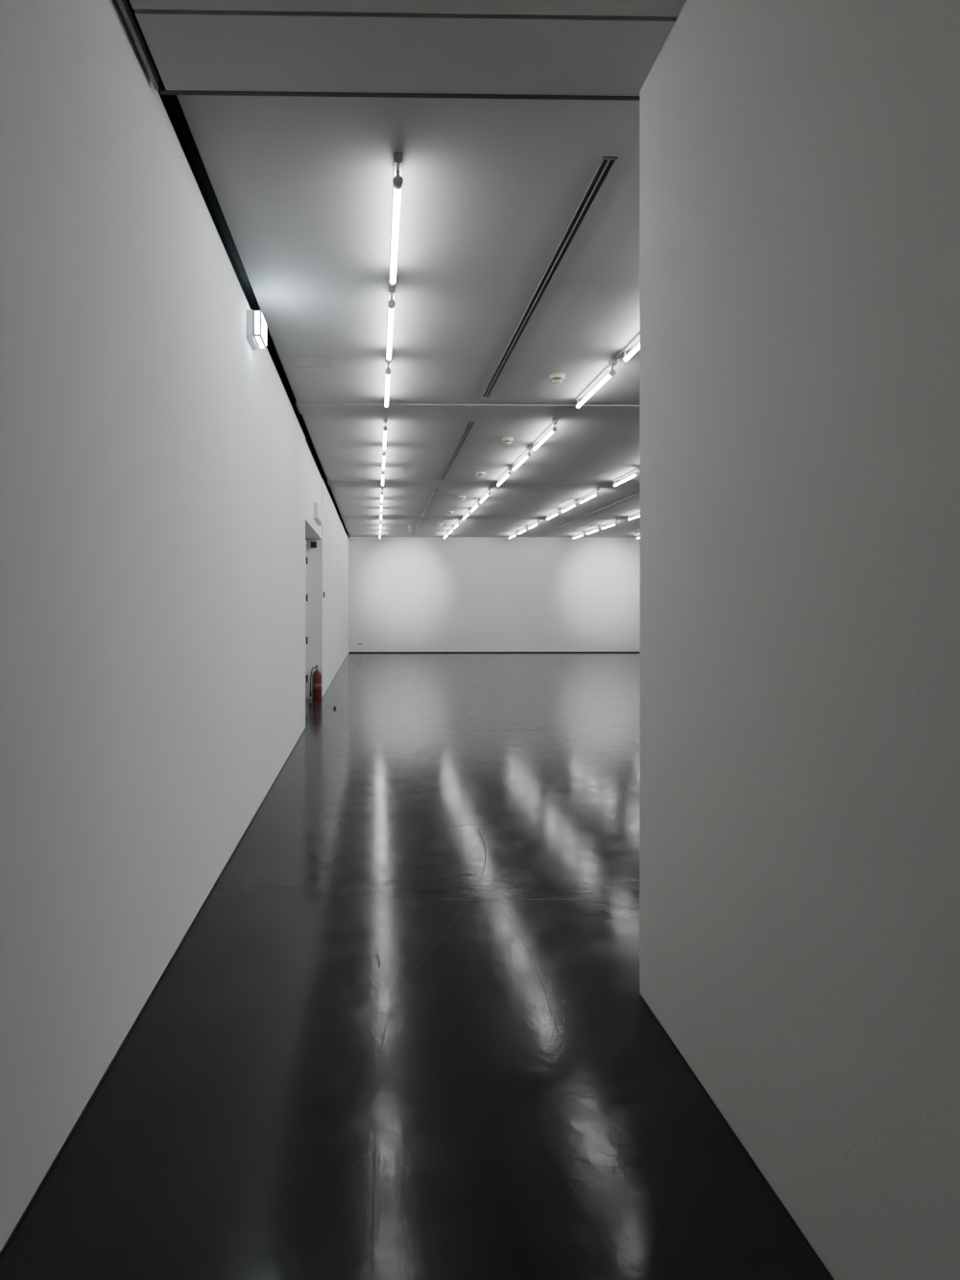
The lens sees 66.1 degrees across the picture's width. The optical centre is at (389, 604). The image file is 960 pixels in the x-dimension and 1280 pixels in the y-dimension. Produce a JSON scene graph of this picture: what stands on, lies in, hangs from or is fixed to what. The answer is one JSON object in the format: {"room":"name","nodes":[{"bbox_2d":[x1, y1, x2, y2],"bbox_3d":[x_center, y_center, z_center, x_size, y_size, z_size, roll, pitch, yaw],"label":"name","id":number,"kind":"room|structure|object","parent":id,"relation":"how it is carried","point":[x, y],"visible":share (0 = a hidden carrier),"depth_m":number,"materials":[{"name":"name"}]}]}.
{"room":"museum","nodes":[
{"label":"museum","id":0,"kind":"room"},
{"bbox_2d":[0,0,348,1252],"bbox_3d":[-1.230,-0.282,9.130,0.298,3.765,30.300,0,0,-1],"label":"wall","id":1,"kind":"structure","parent":0,"point":[153,459],"depth_m":2.59,"materials":[{"name":"white paint"}]},
{"bbox_2d":[116,0,159,90],"bbox_3d":[-0.870,-2.128,-1.515,0.017,0.044,9.000,0,0,-1],"label":"trim","id":2,"kind":"structure","parent":1,"relation":"attached to","point":[124,7],"depth_m":2.75,"materials":[{"name":"grey metal"}]},
{"bbox_2d":[0,653,348,1260],"bbox_3d":[-1.079,1.594,9.133,0.005,0.012,30.300,0,0,-1],"label":"baseboard","id":3,"kind":"structure","parent":1,"relation":"attached to","point":[79,1120],"depth_m":2.49,"materials":[{"name":"black"}]},
{"bbox_2d":[157,90,347,535],"bbox_3d":[-1.257,-2.272,9.130,0.245,0.215,30.300,0,0,-1],"label":"trim","id":4,"kind":"structure","parent":1,"relation":"attached to","point":[163,98],"depth_m":4.53,"materials":[{"name":"black metal"}]},
{"bbox_2d":[246,309,266,350],"bbox_3d":[-0.962,-2.000,5.314,0.105,0.200,0.260,0,0,-1],"label":"exit sign","id":5,"kind":"object","parent":1,"relation":"attached to","point":[256,326],"visible":1,"depth_m":5.19,"materials":[{"name":"white plastic"}]},
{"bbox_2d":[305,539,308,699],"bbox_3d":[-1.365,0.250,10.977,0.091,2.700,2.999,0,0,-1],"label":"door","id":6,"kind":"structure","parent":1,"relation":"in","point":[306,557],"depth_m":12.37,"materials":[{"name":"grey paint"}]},
{"bbox_2d":[311,541,316,547],"bbox_3d":[-1.287,-1.030,12.439,0.100,0.100,0.080,0,0,-1],"label":"beacon","id":7,"kind":"object","parent":1,"relation":"attached to","point":[313,543],"visible":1,"depth_m":12.44,"materials":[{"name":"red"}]},
{"bbox_2d":[313,502,322,525],"bbox_3d":[-1.099,-1.415,11.383,0.068,0.230,1.000,0,0,-1],"label":"exit sign","id":8,"kind":"object","parent":1,"relation":"attached to","point":[318,512],"visible":1,"depth_m":11.04,"materials":[{"name":"white plastic"}]},
{"bbox_2d":[126,0,686,537],"bbox_3d":[5.479,-2.255,9.247,13.720,0.290,30.300,0,0,-1],"label":"ceiling","id":9,"kind":"structure","parent":0,"point":[299,189],"depth_m":4.32,"materials":[{"name":"grey paint"}]},
{"bbox_2d":[290,355,332,367],"bbox_3d":[-0.713,-2.258,6.777,0.350,0.003,0.336,0,0,-1],"label":"access hatch","id":10,"kind":"object","parent":9,"relation":"attached to","point":[291,355],"depth_m":6.64,"materials":[{"name":"white metal"}]},
{"bbox_2d":[379,519,381,538],"bbox_3d":[-0.264,-2.194,21.414,0.054,0.132,4.330,0,0,-1],"label":"fluorescent light","id":11,"kind":"object","parent":9,"relation":"attached to","point":[379,519],"visible":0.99,"depth_m":20.76,"materials":[{"name":"grey plastic"}]},
{"bbox_2d":[380,487,383,519],"bbox_3d":[-0.173,-2.194,16.215,0.054,0.132,4.330,0,0,-1],"label":"fluorescent light","id":12,"kind":"object","parent":9,"relation":"attached to","point":[381,499],"visible":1,"depth_m":15.56,"materials":[{"name":"grey plastic"}]},
{"bbox_2d":[381,418,387,485],"bbox_3d":[-0.082,-2.194,11.015,0.054,0.132,4.330,0,0,-1],"label":"fluorescent light","id":13,"kind":"object","parent":9,"relation":"attached to","point":[385,427],"visible":1,"depth_m":10.06,"materials":[{"name":"grey"}]},
{"bbox_2d":[385,152,403,408],"bbox_3d":[0.009,-2.194,5.806,0.054,0.132,4.330,0,0,-1],"label":"fluorescent light","id":14,"kind":"object","parent":9,"relation":"attached to","point":[398,181],"visible":1,"depth_m":4.46,"materials":[{"name":"grey"}]},
{"bbox_2d":[159,74,639,100],"bbox_3d":[0.202,-2.233,3.023,2.290,0.253,0.022,0,0,-1],"label":"trim","id":15,"kind":"structure","parent":9,"relation":"attached to","point":[162,90],"depth_m":3.02,"materials":[{"name":"grey metal"}]},
{"bbox_2d":[411,520,421,534],"bbox_3d":[0.805,-2.255,21.467,0.072,0.010,4.100,0,0,-1],"label":"diffuser","id":16,"kind":"object","parent":9,"relation":"attached to","point":[420,521],"depth_m":21.14,"materials":[{"name":"grey metal"}]},
{"bbox_2d":[422,488,438,515],"bbox_3d":[0.896,-2.255,16.268,0.072,0.010,4.100,0,0,-1],"label":"diffuser","id":17,"kind":"object","parent":9,"relation":"attached to","point":[436,490],"depth_m":15.95,"materials":[{"name":"grey metal"}]},
{"bbox_2d":[443,519,459,538],"bbox_3d":[1.816,-2.194,21.450,0.054,0.132,4.330,0,0,-1],"label":"fluorescent light","id":18,"kind":"object","parent":9,"relation":"attached to","point":[454,524],"visible":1,"depth_m":20.87,"materials":[{"name":"grey plastic"}]},
{"bbox_2d":[439,422,474,480],"bbox_3d":[0.987,-2.255,11.069,0.072,0.010,4.100,0,0,-1],"label":"diffuser","id":19,"kind":"object","parent":9,"relation":"attached to","point":[470,425],"depth_m":10.49,"materials":[{"name":"grey metal"}]},
{"bbox_2d":[462,487,490,520],"bbox_3d":[1.907,-2.194,16.251,0.054,0.132,4.330,0,0,-1],"label":"fluorescent light","id":20,"kind":"object","parent":9,"relation":"attached to","point":[489,489],"visible":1,"depth_m":15.63,"materials":[{"name":"grey plastic"}]},
{"bbox_2d":[476,471,484,477],"bbox_3d":[1.563,-2.217,12.429,0.150,0.085,0.150,0,0,-1],"label":"smoke detector","id":21,"kind":"object","parent":9,"relation":"attached to","point":[480,473],"visible":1,"depth_m":12.39,"materials":[{"name":"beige plastic"}]},
{"bbox_2d":[502,436,512,444],"bbox_3d":[1.607,-2.217,9.900,0.150,0.085,0.150,0,0,-1],"label":"smoke detector","id":22,"kind":"object","parent":9,"relation":"attached to","point":[507,440],"visible":1,"depth_m":9.86,"materials":[{"name":"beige plastic"}]},
{"bbox_2d":[508,519,539,538],"bbox_3d":[3.926,-2.194,21.487,0.054,0.132,4.330,0,0,-1],"label":"fluorescent light","id":23,"kind":"object","parent":9,"relation":"attached to","point":[538,520],"visible":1,"depth_m":21.08,"materials":[{"name":"grey plastic"}]},
{"bbox_2d":[496,419,557,486],"bbox_3d":[1.997,-2.194,11.052,0.054,0.132,4.330,0,0,-1],"label":"fluorescent light","id":24,"kind":"object","parent":9,"relation":"attached to","point":[554,422],"visible":1,"depth_m":10.46,"materials":[{"name":"grey"}]},
{"bbox_2d":[482,156,617,397],"bbox_3d":[1.079,-2.255,5.790,0.072,0.010,4.220,0,0,-1],"label":"diffuser","id":25,"kind":"object","parent":9,"relation":"attached to","point":[607,163],"depth_m":4.72,"materials":[{"name":"black metal"}]},
{"bbox_2d":[549,372,565,384],"bbox_3d":[1.655,-2.217,7.180,0.150,0.085,0.150,0,0,-1],"label":"smoke detector","id":26,"kind":"object","parent":9,"relation":"attached to","point":[557,378],"visible":1,"depth_m":7.14,"materials":[{"name":"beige plastic"}]},
{"bbox_2d":[539,520,576,535],"bbox_3d":[4.925,-2.255,21.539,0.072,0.010,4.100,0,0,-1],"label":"diffuser","id":27,"kind":"object","parent":9,"relation":"attached to","point":[572,520],"depth_m":21.24,"materials":[{"name":"grey metal"}]},
{"bbox_2d":[546,487,600,520],"bbox_3d":[4.016,-2.194,16.288,0.054,0.132,4.330,0,0,-1],"label":"fluorescent light","id":28,"kind":"object","parent":9,"relation":"attached to","point":[597,490],"visible":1,"depth_m":15.70,"materials":[{"name":"grey plastic"}]},
{"bbox_2d":[572,519,617,538],"bbox_3d":[6.005,-2.194,21.523,0.054,0.132,4.330,0,0,-1],"label":"fluorescent light","id":29,"kind":"object","parent":9,"relation":"attached to","point":[615,520],"visible":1,"depth_m":21.09,"materials":[{"name":"grey plastic"}]},
{"bbox_2d":[574,332,639,409],"bbox_3d":[2.088,-2.194,5.842,0.054,0.132,4.330,0,0,-1],"label":"fluorescent light","id":30,"kind":"object","parent":9,"relation":"attached to","point":[614,362],"visible":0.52,"depth_m":6.87,"materials":[{"name":"grey"}]},
{"bbox_2d":[585,492,639,515],"bbox_3d":[5.016,-2.255,16.340,0.072,0.010,4.100,0,0,-1],"label":"diffuser","id":31,"kind":"object","parent":9,"relation":"attached to","point":[637,494],"depth_m":16.24,"materials":[{"name":"grey metal"}]},
{"bbox_2d":[612,466,639,486],"bbox_3d":[4.107,-2.194,11.088,0.054,0.132,4.330,0,0,-1],"label":"fluorescent light","id":32,"kind":"object","parent":9,"relation":"attached to","point":[637,470],"visible":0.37,"depth_m":12.47,"materials":[{"name":"grey plastic"}]},
{"bbox_2d":[627,511,639,520],"bbox_3d":[6.096,-2.194,16.324,0.054,0.132,4.330,0,0,-1],"label":"fluorescent light","id":33,"kind":"object","parent":9,"relation":"attached to","point":[629,516],"visible":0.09,"depth_m":18.08,"materials":[{"name":"grey plastic"}]},
{"bbox_2d":[0,652,831,1279],"bbox_3d":[5.539,1.700,9.298,14.200,0.200,30.800,0,0,-1],"label":"floor","id":34,"kind":"structure","parent":0,"point":[229,1135],"depth_m":2.64,"materials":[{"name":"grey concrete"}]},
{"bbox_2d":[309,664,321,700],"bbox_3d":[-1.228,1.304,12.293,0.162,0.592,0.207,0,0,35],"label":"fire extinguisher","id":35,"kind":"object","parent":34,"relation":"on","point":[316,694],"visible":1,"depth_m":12.25,"materials":[{"name":"red metal"}]},
{"bbox_2d":[347,533,639,652],"bbox_3d":[5.313,-0.390,24.497,13.920,3.980,0.200,0,0,-1],"label":"wall","id":36,"kind":"structure","parent":0,"point":[406,593],"depth_m":24.36,"materials":[{"name":"white paint"}]},
{"bbox_2d":[348,651,639,652],"bbox_3d":[5.367,1.580,24.392,13.416,0.040,0.010,0,0,-1],"label":"baseboard","id":37,"kind":"structure","parent":36,"relation":"attached to","point":[632,651],"depth_m":24.36,"materials":[{"name":"black"}]},
{"bbox_2d":[639,0,959,1279],"bbox_3d":[1.267,-0.255,-1.488,0.318,3.710,8.980,0,0,-1],"label":"wall","id":38,"kind":"structure","parent":0,"point":[800,159],"depth_m":1.83,"materials":[{"name":"white paint"}]},
{"bbox_2d":[638,992,834,1279],"bbox_3d":[1.266,1.597,-1.487,0.321,0.006,8.983,0,0,-1],"label":"baseboard","id":39,"kind":"structure","parent":38,"relation":"attached to","point":[686,1062],"depth_m":2.12,"materials":[{"name":"black"}]}
]}

